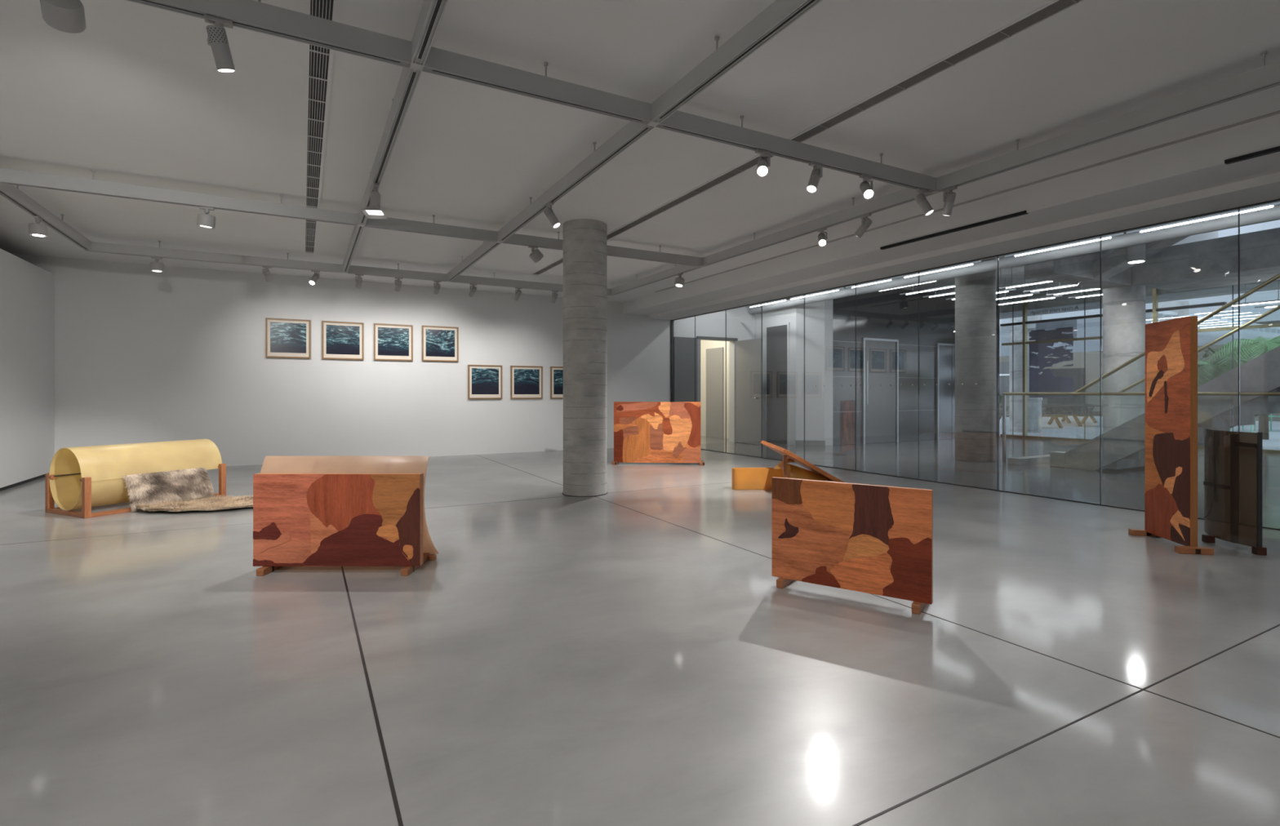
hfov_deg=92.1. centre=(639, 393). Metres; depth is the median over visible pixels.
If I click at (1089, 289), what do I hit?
diffuser
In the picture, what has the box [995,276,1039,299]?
tube light
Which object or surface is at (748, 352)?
door
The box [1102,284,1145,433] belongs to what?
concrete column
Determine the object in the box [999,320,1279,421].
wall
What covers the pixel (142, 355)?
wall
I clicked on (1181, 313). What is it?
wall
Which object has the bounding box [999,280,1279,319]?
ceiling
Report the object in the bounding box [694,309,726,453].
window
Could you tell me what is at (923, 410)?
trim
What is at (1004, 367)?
window
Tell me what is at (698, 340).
trim
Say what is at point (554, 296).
track spotlight
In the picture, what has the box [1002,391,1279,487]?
glass balustrade
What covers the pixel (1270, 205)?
tube light
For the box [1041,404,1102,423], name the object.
picnic table
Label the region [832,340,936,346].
trim
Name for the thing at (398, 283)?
track spotlight
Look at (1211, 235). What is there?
wall
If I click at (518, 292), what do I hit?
track spotlight
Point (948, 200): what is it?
track spotlight
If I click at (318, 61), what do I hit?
ceiling vent
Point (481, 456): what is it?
joint
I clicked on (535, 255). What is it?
floodlight
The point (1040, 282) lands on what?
diffuser
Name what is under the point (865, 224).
track spotlight
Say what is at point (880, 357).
door
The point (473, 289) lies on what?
track spotlight
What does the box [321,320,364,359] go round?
framed print
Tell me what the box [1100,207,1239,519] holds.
window
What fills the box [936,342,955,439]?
door
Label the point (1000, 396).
bush
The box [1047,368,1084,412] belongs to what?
door
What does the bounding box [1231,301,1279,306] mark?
diffuser
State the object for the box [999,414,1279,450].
ground
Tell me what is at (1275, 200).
window
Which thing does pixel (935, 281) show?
tube light
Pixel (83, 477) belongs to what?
sculpture
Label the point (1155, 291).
window
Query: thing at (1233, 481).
sculpture
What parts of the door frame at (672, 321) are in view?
frame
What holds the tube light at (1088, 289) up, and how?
hanging from the ceiling at (1018, 273)
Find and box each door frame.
[671,315,695,401]
[728,341,735,442]
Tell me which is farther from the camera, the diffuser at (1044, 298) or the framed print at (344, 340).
the diffuser at (1044, 298)
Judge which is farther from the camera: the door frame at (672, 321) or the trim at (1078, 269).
the door frame at (672, 321)
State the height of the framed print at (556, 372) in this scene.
0.645 m
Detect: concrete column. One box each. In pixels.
[562,218,607,497]
[955,257,995,462]
[1009,315,1041,432]
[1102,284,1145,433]
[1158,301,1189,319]
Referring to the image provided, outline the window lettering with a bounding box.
[1030,306,1078,315]
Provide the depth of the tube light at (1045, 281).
11.12 m
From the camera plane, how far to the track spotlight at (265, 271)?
8.42 m
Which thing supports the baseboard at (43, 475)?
attached to the wall partition at (27, 290)
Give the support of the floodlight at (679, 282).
hanging from the grid
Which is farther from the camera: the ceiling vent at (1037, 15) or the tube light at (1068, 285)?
the tube light at (1068, 285)
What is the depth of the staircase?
8.44 m
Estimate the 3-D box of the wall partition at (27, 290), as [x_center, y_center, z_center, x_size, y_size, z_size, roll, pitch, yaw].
[-4.385,-0.297,1.431,0.120,2.805,16.720,0,0,-29]
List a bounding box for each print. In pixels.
[265,317,311,358]
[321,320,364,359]
[373,323,413,360]
[422,325,458,361]
[467,364,502,399]
[510,365,542,399]
[550,366,563,398]
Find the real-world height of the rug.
0.356 m
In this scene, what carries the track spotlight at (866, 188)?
hanging from the grid
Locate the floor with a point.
(559, 660)
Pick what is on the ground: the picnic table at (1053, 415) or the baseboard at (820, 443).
the picnic table at (1053, 415)
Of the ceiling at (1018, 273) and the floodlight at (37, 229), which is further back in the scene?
the ceiling at (1018, 273)
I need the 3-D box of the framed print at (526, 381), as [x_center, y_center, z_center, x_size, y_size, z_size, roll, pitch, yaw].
[-2.224,-0.223,12.120,0.645,0.645,0.040,0,0,-29]
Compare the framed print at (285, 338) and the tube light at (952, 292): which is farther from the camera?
the tube light at (952, 292)
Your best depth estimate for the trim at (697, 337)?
14.28 m
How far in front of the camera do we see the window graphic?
15.54 m
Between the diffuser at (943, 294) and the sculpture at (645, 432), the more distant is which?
the diffuser at (943, 294)
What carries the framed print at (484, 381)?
attached to the wall at (142, 355)
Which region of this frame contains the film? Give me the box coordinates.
[1035,319,1076,339]
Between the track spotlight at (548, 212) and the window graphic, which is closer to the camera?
the track spotlight at (548, 212)
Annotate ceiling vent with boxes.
[303,0,339,253]
[606,154,759,240]
[788,0,1085,142]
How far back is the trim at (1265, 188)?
6.53 m
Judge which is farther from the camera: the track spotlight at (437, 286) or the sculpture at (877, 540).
the track spotlight at (437, 286)
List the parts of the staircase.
handrail, handrail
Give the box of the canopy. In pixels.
[999,311,1279,356]
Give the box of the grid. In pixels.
[0,0,1279,295]
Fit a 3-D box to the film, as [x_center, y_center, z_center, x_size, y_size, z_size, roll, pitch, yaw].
[10.387,-1.600,15.416,0.002,0.500,0.960,0,0,-29]
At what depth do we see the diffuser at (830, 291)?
12.16 m
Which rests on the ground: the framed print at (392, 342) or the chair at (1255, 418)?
the chair at (1255, 418)
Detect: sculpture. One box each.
[44,439,226,518]
[253,456,439,576]
[612,401,704,465]
[732,440,844,489]
[771,476,933,614]
[1128,315,1266,555]
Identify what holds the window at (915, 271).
on the floor
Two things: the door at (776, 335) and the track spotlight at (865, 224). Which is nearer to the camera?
the track spotlight at (865, 224)
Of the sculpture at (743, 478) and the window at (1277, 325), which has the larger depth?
the window at (1277, 325)
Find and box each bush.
[999,391,1008,411]
[1197,346,1226,366]
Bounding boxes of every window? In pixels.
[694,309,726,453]
[725,302,762,457]
[761,293,804,462]
[804,283,856,471]
[855,271,919,479]
[918,254,999,490]
[997,234,1101,505]
[999,361,1042,399]
[1000,297,1226,438]
[1025,288,1158,441]
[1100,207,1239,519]
[1197,284,1279,453]
[1238,198,1279,530]
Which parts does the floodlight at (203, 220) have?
stem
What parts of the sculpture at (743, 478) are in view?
post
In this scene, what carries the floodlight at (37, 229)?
hanging from the grid
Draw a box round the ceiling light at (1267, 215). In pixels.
[749,204,1279,313]
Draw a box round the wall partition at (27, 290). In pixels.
[0,248,54,488]
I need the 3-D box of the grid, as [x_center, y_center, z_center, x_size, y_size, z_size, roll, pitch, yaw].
[-0.394,-1.847,3.346,7.164,0.207,13.514,0,0,-29]
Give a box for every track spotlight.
[204,13,235,71]
[262,266,271,281]
[309,270,319,284]
[355,273,363,288]
[395,276,402,291]
[433,280,441,294]
[468,283,476,297]
[514,287,521,300]
[543,201,559,227]
[550,290,558,303]
[755,148,770,176]
[806,161,822,192]
[817,227,827,246]
[854,213,872,237]
[859,173,873,198]
[914,187,933,215]
[942,186,956,215]
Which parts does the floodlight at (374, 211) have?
stem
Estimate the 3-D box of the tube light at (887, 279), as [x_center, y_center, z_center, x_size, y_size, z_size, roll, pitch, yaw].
[4.102,-2.226,10.963,0.028,0.568,1.140,0,0,-29]
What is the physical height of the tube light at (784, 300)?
0.568 m
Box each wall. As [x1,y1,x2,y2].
[10,253,755,466]
[700,306,795,445]
[795,299,832,445]
[832,287,997,445]
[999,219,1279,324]
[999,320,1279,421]
[1172,231,1217,245]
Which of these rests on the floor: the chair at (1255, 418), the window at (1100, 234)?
the window at (1100, 234)
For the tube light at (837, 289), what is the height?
0.568 m
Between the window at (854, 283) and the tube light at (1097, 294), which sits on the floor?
the window at (854, 283)
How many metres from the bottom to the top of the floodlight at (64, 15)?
0.187 m
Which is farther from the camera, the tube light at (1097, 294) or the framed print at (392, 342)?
the tube light at (1097, 294)
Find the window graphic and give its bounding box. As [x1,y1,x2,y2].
[1029,326,1073,397]
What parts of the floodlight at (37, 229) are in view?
stem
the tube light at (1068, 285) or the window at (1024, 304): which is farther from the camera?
the window at (1024, 304)
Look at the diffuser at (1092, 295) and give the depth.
12.36 m
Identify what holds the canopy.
on the ground
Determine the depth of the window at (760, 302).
11.05 m
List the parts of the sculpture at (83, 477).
post, rail, rod, post, long rail, post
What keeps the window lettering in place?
attached to the window at (1155, 291)
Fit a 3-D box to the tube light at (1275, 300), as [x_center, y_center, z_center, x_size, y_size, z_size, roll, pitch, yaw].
[10.937,-2.036,10.428,0.028,0.948,1.680,0,0,-29]
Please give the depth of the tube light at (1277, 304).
11.11 m
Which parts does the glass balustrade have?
post, handrail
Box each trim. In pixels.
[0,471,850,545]
[341,566,403,825]
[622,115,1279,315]
[648,172,1279,319]
[653,110,1279,292]
[696,336,737,341]
[697,338,700,401]
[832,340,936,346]
[840,409,936,412]
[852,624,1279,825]
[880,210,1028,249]
[1007,454,1049,465]
[1024,248,1131,288]
[1093,235,1189,279]
[1146,269,1279,292]
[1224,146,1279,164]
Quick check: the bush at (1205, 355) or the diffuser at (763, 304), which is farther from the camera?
the bush at (1205, 355)
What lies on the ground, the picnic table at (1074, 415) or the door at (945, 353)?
the picnic table at (1074, 415)
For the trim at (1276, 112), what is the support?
attached to the ceiling at (138, 96)
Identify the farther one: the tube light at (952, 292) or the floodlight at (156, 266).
the tube light at (952, 292)
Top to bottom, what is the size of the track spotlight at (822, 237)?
0.204 m
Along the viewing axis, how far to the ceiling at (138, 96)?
4.31 m
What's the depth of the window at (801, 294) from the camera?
10.11 m
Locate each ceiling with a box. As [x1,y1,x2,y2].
[0,0,1279,302]
[898,265,1093,301]
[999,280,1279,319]
[1131,227,1279,286]
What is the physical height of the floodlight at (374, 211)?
0.270 m
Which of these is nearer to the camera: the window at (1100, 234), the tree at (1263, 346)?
the window at (1100, 234)
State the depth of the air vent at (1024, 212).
6.43 m
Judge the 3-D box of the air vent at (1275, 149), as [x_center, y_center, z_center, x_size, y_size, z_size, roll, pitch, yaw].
[4.759,-1.717,3.817,0.045,0.026,1.730,0,0,-29]
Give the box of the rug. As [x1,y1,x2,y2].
[123,467,253,511]
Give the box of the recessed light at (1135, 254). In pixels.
[1126,244,1145,263]
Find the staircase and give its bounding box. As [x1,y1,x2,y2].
[1049,273,1279,470]
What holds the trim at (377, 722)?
on the floor
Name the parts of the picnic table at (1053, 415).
leg, leg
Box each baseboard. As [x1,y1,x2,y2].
[0,472,48,491]
[795,440,825,446]
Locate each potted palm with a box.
[1197,356,1250,386]
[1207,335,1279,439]
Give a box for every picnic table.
[999,405,1071,427]
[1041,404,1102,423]
[1041,404,1102,426]
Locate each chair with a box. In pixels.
[1242,417,1255,431]
[1268,413,1279,431]
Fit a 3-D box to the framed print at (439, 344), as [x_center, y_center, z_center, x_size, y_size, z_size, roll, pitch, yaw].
[-3.665,-0.914,11.331,0.645,0.645,0.040,0,0,-29]
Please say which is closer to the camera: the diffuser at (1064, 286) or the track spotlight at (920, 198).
the track spotlight at (920, 198)
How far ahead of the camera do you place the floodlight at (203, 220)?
5.73 m
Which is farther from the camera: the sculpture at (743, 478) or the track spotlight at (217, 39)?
the sculpture at (743, 478)
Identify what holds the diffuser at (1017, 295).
attached to the tube light at (1024, 294)
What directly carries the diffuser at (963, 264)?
attached to the tube light at (979, 261)
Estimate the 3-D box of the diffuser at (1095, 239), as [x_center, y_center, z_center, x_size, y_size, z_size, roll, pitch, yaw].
[5.599,-1.950,8.226,0.017,0.017,1.180,0,0,-29]
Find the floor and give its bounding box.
[0,435,1279,825]
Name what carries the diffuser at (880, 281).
attached to the tube light at (887, 279)
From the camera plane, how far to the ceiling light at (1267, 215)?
8.63 m
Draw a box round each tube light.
[745,297,790,307]
[788,287,844,299]
[845,276,897,288]
[879,280,936,291]
[897,260,982,278]
[899,284,955,294]
[923,281,955,297]
[946,269,1016,299]
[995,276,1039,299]
[995,278,1062,305]
[999,267,1052,288]
[1004,232,1124,257]
[1022,278,1077,292]
[1046,282,1098,295]
[1068,285,1102,297]
[1126,201,1279,233]
[1222,284,1279,306]
[1254,280,1279,307]
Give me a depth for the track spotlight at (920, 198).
5.23 m
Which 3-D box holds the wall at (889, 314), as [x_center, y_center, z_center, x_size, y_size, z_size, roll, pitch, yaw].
[6.823,-0.700,15.188,6.450,3.700,0.200,0,0,-29]
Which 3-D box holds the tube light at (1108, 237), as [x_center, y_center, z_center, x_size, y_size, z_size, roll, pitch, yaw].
[5.599,-2.226,8.226,0.028,0.568,1.460,0,0,-29]
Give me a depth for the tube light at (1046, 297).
12.98 m
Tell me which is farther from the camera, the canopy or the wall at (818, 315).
the canopy
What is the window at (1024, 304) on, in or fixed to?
on the floor
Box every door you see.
[673,337,697,401]
[706,346,724,438]
[735,337,761,444]
[764,322,789,444]
[862,337,898,444]
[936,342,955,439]
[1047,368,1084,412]
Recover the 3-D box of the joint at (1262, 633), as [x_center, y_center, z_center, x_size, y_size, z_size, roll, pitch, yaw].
[1.248,1.154,2.011,10.320,0.011,0.007,0,0,-29]
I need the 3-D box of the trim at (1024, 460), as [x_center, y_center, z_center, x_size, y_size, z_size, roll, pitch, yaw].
[6.882,1.100,10.444,1.900,0.100,0.200,0,0,-29]
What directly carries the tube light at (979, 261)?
hanging from the ceiling
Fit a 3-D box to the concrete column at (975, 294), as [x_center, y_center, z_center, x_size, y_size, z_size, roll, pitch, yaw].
[5.833,-0.680,10.737,0.630,3.660,0.630,0,0,-29]
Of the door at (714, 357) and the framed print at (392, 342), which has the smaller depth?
the framed print at (392, 342)
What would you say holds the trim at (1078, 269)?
attached to the ceiling
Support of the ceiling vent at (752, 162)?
in the ceiling at (138, 96)
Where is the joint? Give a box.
[480,456,1279,737]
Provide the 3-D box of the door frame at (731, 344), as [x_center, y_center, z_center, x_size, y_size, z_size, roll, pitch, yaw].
[2.715,-0.050,14.958,1.220,2.400,0.200,0,0,-29]
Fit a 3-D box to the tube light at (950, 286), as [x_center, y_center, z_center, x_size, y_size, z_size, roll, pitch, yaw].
[5.515,-2.226,11.588,0.028,0.568,1.480,0,0,-29]
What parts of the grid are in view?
hanger rod, hanger rod, hanger rod, hanger rod, hanger rod, hanger rod, hanger rod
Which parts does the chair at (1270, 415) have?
leg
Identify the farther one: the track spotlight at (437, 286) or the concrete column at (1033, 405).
the concrete column at (1033, 405)
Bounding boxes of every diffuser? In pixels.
[750,300,786,307]
[790,289,839,299]
[851,280,891,288]
[904,263,973,277]
[928,293,955,297]
[995,294,1031,299]
[999,297,1054,305]
[1005,280,1052,288]
[1014,236,1111,257]
[1031,284,1077,292]
[1053,288,1098,295]
[1075,293,1102,297]
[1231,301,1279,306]
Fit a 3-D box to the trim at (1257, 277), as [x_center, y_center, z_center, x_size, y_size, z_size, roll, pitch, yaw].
[12.841,-2.000,4.916,1.350,0.200,14.300,0,0,-29]
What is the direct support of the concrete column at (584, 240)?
on the floor
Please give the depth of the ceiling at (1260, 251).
9.78 m
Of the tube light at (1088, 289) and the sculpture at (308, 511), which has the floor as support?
the sculpture at (308, 511)
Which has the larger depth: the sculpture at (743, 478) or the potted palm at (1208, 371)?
the potted palm at (1208, 371)
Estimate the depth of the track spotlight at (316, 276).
8.68 m
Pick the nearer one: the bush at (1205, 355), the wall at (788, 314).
the wall at (788, 314)
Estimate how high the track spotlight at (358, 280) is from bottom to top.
0.199 m
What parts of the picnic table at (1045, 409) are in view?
leg, leg, leg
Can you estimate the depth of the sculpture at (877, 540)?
3.44 m
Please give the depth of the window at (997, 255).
7.30 m
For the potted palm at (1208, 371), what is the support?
on the ground
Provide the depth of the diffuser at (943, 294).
12.24 m
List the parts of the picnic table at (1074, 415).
leg, leg, leg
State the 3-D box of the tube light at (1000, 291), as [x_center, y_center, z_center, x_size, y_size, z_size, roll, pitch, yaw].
[6.741,-2.226,12.265,0.028,0.568,1.430,0,0,-29]
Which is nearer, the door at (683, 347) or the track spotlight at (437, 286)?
the track spotlight at (437, 286)
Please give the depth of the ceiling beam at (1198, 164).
5.86 m
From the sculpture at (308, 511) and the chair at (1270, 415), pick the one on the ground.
the chair at (1270, 415)
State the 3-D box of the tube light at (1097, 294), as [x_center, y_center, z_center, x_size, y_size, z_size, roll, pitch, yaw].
[9.059,-2.226,12.194,0.028,0.568,1.080,0,0,-29]
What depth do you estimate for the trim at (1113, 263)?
9.88 m
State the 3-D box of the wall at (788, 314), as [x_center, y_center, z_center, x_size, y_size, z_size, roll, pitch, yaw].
[2.628,-0.700,15.637,0.520,3.700,4.285,0,0,-29]
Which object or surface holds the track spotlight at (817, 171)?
hanging from the grid
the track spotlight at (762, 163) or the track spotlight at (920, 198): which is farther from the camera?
the track spotlight at (920, 198)
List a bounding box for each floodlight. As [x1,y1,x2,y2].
[28,215,48,237]
[40,0,86,33]
[150,256,164,271]
[196,205,215,228]
[360,182,387,219]
[528,245,543,262]
[674,272,684,287]
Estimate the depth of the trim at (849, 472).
5.39 m
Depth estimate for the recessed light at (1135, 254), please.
9.42 m
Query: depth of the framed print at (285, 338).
10.16 m

